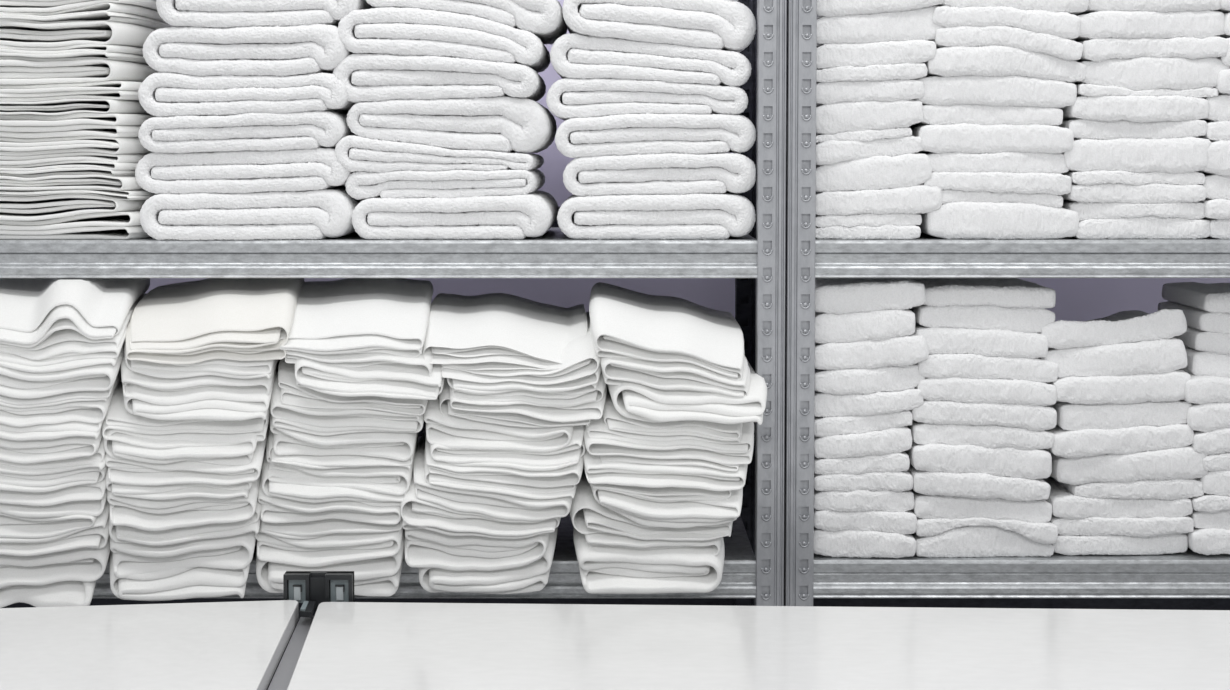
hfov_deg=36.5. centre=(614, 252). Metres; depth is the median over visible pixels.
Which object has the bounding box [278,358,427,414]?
folded towel
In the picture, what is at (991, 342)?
folded towel
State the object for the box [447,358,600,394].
folded towel
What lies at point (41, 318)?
folded towel
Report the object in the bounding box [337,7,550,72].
folded towel
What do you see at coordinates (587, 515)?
folded towel
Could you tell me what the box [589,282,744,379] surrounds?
folded towel
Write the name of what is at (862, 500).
folded towel
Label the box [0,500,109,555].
folded towel
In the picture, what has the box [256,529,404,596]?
folded towel
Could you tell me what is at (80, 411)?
folded towel
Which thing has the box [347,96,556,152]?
folded towel
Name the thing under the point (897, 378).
folded towel
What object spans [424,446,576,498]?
folded towel
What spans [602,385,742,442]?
folded towel
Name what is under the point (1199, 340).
folded towel
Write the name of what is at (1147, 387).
folded towel
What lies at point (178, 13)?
folded towel
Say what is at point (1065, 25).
folded towel
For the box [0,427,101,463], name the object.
folded towel
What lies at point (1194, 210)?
folded towel
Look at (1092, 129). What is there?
folded towel
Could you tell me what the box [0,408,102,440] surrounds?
folded towel
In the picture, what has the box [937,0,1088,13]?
folded towel
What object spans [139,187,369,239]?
folded towel
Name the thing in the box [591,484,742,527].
folded towel
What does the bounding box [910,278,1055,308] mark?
folded towel
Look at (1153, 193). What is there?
folded towel
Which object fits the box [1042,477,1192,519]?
folded towel
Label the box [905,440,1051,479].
folded towel
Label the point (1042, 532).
folded towel
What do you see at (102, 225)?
folded towel
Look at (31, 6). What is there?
folded towel
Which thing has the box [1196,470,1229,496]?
folded towel
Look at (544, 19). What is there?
folded towel
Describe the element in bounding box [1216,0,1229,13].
folded towel
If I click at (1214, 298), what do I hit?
folded towel
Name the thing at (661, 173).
folded towel
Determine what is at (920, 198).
folded towel
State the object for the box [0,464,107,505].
folded towel
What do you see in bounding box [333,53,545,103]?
folded towel
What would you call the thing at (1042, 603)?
trim
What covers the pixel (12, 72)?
folded towel
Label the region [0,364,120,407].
folded towel
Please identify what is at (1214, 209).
folded towel
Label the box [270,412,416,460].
folded towel
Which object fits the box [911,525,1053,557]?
folded towel
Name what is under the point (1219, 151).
folded towel
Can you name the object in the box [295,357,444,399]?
folded towel
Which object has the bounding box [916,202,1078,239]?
folded towel
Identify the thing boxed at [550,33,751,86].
folded towel
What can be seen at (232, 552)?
folded towel
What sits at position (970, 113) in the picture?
folded towel
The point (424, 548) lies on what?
folded towel
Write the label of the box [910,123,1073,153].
folded towel
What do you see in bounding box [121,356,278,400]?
folded towel
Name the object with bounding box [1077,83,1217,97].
folded towel
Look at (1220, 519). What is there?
folded towel
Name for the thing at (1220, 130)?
folded towel
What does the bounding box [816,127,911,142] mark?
folded towel
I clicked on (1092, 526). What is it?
folded towel
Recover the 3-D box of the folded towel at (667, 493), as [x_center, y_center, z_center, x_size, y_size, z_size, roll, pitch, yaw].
[0.066,0.327,2.919,0.227,0.060,0.376,0,3,0]
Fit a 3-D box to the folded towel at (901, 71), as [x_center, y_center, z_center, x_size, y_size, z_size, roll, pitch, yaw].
[0.385,-0.281,2.981,0.170,0.031,0.375,0,3,0]
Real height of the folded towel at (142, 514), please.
0.092 m
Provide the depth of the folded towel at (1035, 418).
2.83 m
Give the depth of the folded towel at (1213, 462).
2.84 m
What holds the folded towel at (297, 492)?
on the folded towel at (273, 509)
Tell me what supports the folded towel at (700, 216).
on the shelving unit at (753, 569)
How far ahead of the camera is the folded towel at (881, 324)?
2.82 m
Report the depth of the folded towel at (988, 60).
2.80 m
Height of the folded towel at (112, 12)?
0.039 m
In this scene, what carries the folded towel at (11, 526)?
on the folded towel at (96, 536)
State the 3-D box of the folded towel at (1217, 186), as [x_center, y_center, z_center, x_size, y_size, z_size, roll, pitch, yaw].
[0.993,-0.108,2.996,0.214,0.045,0.374,0,3,0]
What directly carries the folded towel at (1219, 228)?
on the shelving unit at (808, 575)
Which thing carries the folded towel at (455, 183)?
on the folded towel at (517, 217)
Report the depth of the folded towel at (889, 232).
2.81 m
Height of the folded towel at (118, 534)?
0.090 m
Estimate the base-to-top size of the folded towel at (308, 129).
0.064 m
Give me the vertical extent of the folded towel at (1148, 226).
0.039 m
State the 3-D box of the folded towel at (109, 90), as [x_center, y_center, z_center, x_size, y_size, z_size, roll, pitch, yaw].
[-0.858,-0.249,2.978,0.307,0.039,0.375,0,3,0]
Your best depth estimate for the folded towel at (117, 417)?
2.74 m
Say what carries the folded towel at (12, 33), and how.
on the folded towel at (85, 51)
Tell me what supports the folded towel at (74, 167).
on the folded towel at (95, 181)
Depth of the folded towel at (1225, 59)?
2.80 m
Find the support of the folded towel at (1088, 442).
on the folded towel at (1184, 463)
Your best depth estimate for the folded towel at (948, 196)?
2.82 m
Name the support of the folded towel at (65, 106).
on the folded towel at (85, 123)
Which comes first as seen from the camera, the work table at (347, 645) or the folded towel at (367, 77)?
the work table at (347, 645)
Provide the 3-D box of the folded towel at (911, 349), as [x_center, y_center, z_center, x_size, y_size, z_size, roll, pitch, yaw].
[0.388,0.141,3.004,0.175,0.056,0.378,0,3,0]
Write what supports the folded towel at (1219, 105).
on the folded towel at (1220, 130)
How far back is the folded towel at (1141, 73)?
2.81 m
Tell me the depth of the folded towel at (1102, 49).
2.80 m
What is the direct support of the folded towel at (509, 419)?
on the folded towel at (451, 432)
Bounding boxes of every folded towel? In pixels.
[0,0,157,12]
[0,3,175,29]
[0,21,154,47]
[0,44,147,64]
[0,59,158,84]
[0,81,141,101]
[0,99,149,115]
[0,112,154,137]
[0,136,151,164]
[0,160,136,177]
[0,174,144,189]
[0,189,156,199]
[0,194,145,220]
[0,211,151,238]
[0,278,149,359]
[0,322,128,372]
[0,344,123,398]
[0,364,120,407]
[0,368,121,426]
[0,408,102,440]
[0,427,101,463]
[0,435,105,474]
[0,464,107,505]
[0,488,106,517]
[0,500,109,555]
[0,513,96,537]
[0,537,110,588]
[0,581,95,607]
[102,380,269,448]
[103,429,257,465]
[105,418,269,485]
[105,468,252,499]
[107,446,265,530]
[108,497,260,545]
[109,531,255,577]
[109,540,256,600]
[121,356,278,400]
[123,359,280,420]
[124,338,273,378]
[126,278,304,364]
[134,148,353,193]
[138,72,356,116]
[139,111,355,152]
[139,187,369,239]
[142,24,356,75]
[156,0,375,27]
[254,520,402,566]
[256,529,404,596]
[258,473,400,524]
[261,516,402,538]
[262,451,406,506]
[266,430,418,495]
[269,430,417,468]
[270,373,423,435]
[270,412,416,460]
[277,278,432,357]
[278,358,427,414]
[284,347,432,376]
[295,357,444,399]
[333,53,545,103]
[335,135,543,171]
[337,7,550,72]
[345,169,545,198]
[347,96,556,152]
[352,190,558,239]
[366,0,567,44]
[400,436,560,538]
[404,528,549,570]
[413,426,571,520]
[419,527,557,593]
[423,293,587,369]
[424,395,573,451]
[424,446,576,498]
[425,437,583,486]
[430,425,585,470]
[439,378,590,427]
[441,312,600,384]
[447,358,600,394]
[450,371,606,421]
[546,78,748,120]
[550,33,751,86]
[555,113,755,157]
[557,191,755,239]
[562,0,756,52]
[563,153,755,196]
[569,465,732,540]
[573,528,724,593]
[583,449,747,491]
[584,417,753,464]
[584,533,721,555]
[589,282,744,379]
[590,484,731,500]
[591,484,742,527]
[599,455,738,471]
[600,356,749,397]
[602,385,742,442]
[607,360,767,424]
[814,387,923,417]
[814,411,911,436]
[814,426,911,458]
[814,451,909,474]
[814,471,912,491]
[814,489,914,511]
[814,508,916,534]
[814,527,915,558]
[815,224,919,239]
[815,278,924,314]
[815,309,915,343]
[815,334,928,370]
[815,364,924,394]
[816,40,936,69]
[816,63,926,83]
[816,79,924,105]
[816,100,922,134]
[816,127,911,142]
[816,136,923,164]
[816,153,931,191]
[816,184,941,215]
[816,213,921,227]
[817,0,943,18]
[817,6,944,46]
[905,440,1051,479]
[907,420,1053,449]
[908,463,1049,500]
[909,305,1054,332]
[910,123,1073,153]
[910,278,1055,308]
[910,399,1056,430]
[911,75,1076,107]
[911,104,1062,125]
[911,489,1051,522]
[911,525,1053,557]
[914,323,1048,357]
[915,376,1055,405]
[915,517,1058,544]
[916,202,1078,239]
[917,353,1058,382]
[919,151,1067,173]
[921,171,1070,194]
[923,45,1085,81]
[933,6,1080,39]
[933,26,1082,60]
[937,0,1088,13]
[941,189,1062,206]
[1040,308,1186,348]
[1041,338,1186,377]
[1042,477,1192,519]
[1045,445,1207,485]
[1046,424,1193,457]
[1049,400,1191,430]
[1049,475,1203,499]
[1050,370,1190,404]
[1050,515,1193,536]
[1051,533,1187,555]
[1057,170,1204,185]
[1057,183,1205,203]
[1059,95,1209,122]
[1059,119,1207,138]
[1061,137,1210,173]
[1061,200,1205,220]
[1070,57,1229,90]
[1073,10,1224,41]
[1074,215,1210,238]
[1075,0,1222,14]
[1077,36,1228,61]
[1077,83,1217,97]
[1158,301,1229,332]
[1162,282,1229,312]
[1173,326,1229,354]
[1180,346,1229,376]
[1183,373,1229,403]
[1185,402,1229,431]
[1185,527,1229,554]
[1188,509,1229,529]
[1189,428,1229,454]
[1190,493,1229,511]
[1195,121,1229,140]
[1195,174,1229,199]
[1196,140,1229,175]
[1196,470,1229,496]
[1199,94,1229,121]
[1201,199,1229,218]
[1201,218,1229,238]
[1203,452,1229,471]
[1214,69,1229,94]
[1215,13,1229,38]
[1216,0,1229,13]
[1218,38,1229,66]
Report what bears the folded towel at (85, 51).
on the folded towel at (12, 72)
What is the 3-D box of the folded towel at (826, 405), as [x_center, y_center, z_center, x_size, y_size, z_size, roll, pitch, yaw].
[0.385,0.219,3.010,0.170,0.047,0.372,0,3,0]
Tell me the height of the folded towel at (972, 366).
0.047 m
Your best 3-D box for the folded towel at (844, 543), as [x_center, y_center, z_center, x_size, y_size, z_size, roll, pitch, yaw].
[0.380,0.432,3.018,0.158,0.045,0.380,0,3,0]
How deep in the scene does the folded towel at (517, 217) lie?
2.80 m
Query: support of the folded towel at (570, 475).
on the folded towel at (531, 492)
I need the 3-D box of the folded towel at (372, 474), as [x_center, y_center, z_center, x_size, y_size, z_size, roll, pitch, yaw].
[-0.422,0.302,2.926,0.247,0.088,0.373,0,3,0]
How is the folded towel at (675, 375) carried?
on the folded towel at (636, 401)
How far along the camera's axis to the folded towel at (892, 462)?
2.83 m
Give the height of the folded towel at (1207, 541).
0.042 m
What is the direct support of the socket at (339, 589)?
attached to the rail
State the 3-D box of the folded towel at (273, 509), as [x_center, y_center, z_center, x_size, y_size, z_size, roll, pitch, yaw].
[-0.433,0.351,2.927,0.223,0.077,0.389,0,3,-5]
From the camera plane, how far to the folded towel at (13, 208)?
2.81 m
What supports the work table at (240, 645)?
on the floor
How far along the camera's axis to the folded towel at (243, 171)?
2.80 m
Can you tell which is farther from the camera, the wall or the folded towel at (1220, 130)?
the wall
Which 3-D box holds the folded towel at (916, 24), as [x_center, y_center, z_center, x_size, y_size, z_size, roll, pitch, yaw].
[0.407,-0.352,2.983,0.213,0.060,0.373,0,3,0]
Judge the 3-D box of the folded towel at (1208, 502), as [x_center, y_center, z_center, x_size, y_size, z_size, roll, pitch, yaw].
[0.990,0.372,3.024,0.220,0.028,0.374,0,3,0]
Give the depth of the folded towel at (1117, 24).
2.80 m
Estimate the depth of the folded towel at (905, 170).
2.81 m
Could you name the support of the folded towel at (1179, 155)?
on the folded towel at (1097, 177)
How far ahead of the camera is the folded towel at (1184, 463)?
2.84 m
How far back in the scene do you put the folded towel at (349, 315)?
2.77 m
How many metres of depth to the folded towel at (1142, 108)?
2.80 m
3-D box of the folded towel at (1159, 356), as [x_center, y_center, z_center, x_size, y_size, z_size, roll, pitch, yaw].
[0.761,0.154,2.968,0.225,0.062,0.277,0,3,0]
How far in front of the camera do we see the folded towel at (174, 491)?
2.73 m
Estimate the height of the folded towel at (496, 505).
0.090 m
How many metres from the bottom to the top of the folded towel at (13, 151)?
0.046 m
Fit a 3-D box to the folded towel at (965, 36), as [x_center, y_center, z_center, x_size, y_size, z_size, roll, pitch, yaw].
[0.592,-0.325,2.977,0.224,0.054,0.380,0,3,0]
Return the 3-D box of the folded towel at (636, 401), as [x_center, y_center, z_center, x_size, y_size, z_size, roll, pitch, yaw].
[0.101,0.200,2.905,0.237,0.081,0.394,0,3,-2]
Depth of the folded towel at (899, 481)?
2.83 m
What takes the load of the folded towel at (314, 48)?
on the folded towel at (161, 94)
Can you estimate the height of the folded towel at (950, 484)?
0.048 m
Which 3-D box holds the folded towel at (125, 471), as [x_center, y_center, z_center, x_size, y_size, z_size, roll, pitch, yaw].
[-0.655,0.293,2.915,0.243,0.074,0.406,0,3,-7]
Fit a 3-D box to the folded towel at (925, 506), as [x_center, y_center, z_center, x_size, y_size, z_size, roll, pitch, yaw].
[0.561,0.381,3.021,0.216,0.048,0.372,0,3,0]
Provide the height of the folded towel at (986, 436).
0.042 m
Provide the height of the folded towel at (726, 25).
0.097 m
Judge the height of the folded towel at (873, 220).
0.025 m
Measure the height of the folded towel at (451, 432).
0.084 m
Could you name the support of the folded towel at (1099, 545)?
on the shelving unit at (808, 575)
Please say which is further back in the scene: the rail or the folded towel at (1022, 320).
the folded towel at (1022, 320)
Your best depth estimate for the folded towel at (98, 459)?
2.73 m
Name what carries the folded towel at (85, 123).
on the folded towel at (13, 151)
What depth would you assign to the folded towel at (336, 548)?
2.75 m
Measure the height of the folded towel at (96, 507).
0.074 m
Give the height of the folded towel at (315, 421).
0.084 m
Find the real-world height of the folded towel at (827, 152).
0.045 m
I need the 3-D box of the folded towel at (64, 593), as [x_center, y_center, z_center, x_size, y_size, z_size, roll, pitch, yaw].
[-0.869,0.469,2.929,0.165,0.094,0.396,0,3,-9]
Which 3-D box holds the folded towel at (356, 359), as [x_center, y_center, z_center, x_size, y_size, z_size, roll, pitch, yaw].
[-0.392,0.138,2.914,0.251,0.076,0.384,0,3,0]
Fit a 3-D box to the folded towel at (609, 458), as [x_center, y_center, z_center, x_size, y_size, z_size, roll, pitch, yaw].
[0.075,0.285,2.917,0.229,0.059,0.376,0,3,0]
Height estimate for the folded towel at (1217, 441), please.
0.047 m
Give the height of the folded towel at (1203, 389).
0.044 m
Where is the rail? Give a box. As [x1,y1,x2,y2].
[268,571,354,689]
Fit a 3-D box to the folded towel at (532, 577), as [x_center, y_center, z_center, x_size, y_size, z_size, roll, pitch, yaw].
[-0.196,0.445,2.930,0.220,0.096,0.381,0,3,0]
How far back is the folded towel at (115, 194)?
2.81 m
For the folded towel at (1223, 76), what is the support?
on the folded towel at (1219, 105)
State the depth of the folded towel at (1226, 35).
2.80 m
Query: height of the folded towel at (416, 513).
0.095 m
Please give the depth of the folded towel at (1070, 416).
2.84 m
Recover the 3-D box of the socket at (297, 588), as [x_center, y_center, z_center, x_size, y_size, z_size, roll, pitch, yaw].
[-0.439,0.467,2.580,0.024,0.032,0.006,0,3,0]
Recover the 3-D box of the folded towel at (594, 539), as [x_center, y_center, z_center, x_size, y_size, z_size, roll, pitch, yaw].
[0.055,0.411,2.925,0.218,0.058,0.376,0,3,0]
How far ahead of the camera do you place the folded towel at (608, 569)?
2.74 m
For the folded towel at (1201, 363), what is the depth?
2.86 m
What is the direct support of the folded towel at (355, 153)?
on the folded towel at (455, 183)
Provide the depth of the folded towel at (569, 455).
2.74 m
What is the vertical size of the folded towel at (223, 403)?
0.073 m
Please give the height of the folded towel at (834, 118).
0.057 m
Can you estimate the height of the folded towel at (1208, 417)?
0.051 m
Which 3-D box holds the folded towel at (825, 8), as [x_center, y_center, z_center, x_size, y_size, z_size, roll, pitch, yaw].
[0.398,-0.388,2.977,0.194,0.050,0.379,0,3,0]
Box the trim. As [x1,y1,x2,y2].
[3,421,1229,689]
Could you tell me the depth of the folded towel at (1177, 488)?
2.85 m
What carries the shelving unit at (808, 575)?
on the floor
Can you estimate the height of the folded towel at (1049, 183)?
0.036 m
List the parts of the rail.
tongue plate, table bracket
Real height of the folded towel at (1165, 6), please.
0.052 m
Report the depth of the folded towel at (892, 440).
2.83 m
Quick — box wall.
[145,0,1229,321]
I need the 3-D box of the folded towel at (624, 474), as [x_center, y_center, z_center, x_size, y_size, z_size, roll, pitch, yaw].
[0.073,0.306,2.915,0.253,0.065,0.384,0,3,0]
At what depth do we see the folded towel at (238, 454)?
2.73 m
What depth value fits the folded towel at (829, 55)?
2.80 m
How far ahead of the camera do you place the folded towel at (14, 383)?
2.73 m
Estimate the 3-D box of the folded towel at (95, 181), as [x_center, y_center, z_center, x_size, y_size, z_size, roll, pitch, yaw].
[-0.857,-0.116,2.983,0.308,0.024,0.383,0,3,0]
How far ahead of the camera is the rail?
2.57 m
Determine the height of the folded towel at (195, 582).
0.098 m
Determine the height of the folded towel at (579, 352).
0.076 m
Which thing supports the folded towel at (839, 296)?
on the folded towel at (881, 324)
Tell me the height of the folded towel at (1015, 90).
0.054 m
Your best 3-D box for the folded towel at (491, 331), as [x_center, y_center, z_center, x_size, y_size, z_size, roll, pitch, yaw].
[-0.168,0.119,2.912,0.262,0.086,0.385,0,3,0]
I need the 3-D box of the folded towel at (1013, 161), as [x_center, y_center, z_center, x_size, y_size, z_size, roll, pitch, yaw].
[0.578,-0.146,2.991,0.222,0.037,0.367,0,3,0]
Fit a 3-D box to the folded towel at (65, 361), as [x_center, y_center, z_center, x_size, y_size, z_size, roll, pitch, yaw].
[-0.877,0.126,2.908,0.272,0.077,0.411,0,3,-9]
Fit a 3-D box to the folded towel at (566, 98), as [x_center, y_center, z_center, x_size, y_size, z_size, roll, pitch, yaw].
[0.049,-0.241,2.978,0.307,0.062,0.376,0,3,0]
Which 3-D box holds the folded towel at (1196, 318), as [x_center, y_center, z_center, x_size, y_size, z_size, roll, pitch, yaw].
[1.002,0.103,3.003,0.205,0.040,0.275,0,3,0]
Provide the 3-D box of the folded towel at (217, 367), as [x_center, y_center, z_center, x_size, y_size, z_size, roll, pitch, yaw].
[-0.632,0.141,2.909,0.232,0.066,0.404,0,3,-7]
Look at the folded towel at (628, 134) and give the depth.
2.80 m
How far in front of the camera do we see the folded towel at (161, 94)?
2.79 m
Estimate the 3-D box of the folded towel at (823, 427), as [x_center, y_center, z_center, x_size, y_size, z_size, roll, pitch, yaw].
[0.377,0.250,3.011,0.152,0.042,0.371,0,3,0]
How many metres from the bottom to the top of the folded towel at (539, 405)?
0.078 m
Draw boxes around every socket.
[289,580,305,602]
[330,580,348,601]
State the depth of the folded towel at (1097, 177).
2.81 m
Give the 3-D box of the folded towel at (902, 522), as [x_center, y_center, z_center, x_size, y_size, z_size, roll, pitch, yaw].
[0.381,0.400,3.017,0.160,0.040,0.375,0,3,0]
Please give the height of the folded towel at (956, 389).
0.047 m
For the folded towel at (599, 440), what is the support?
on the folded towel at (609, 458)
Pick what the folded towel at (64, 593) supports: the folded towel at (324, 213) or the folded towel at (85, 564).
the folded towel at (85, 564)
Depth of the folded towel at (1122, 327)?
2.83 m
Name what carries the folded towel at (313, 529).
on the folded towel at (336, 548)
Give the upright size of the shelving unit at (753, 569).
2.200 m
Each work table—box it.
[0,600,298,689]
[287,602,1229,689]
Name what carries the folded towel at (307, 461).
on the folded towel at (372, 474)
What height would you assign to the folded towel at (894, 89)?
0.040 m
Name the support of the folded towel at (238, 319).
on the folded towel at (217, 367)
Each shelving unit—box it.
[0,0,786,605]
[784,0,1229,605]

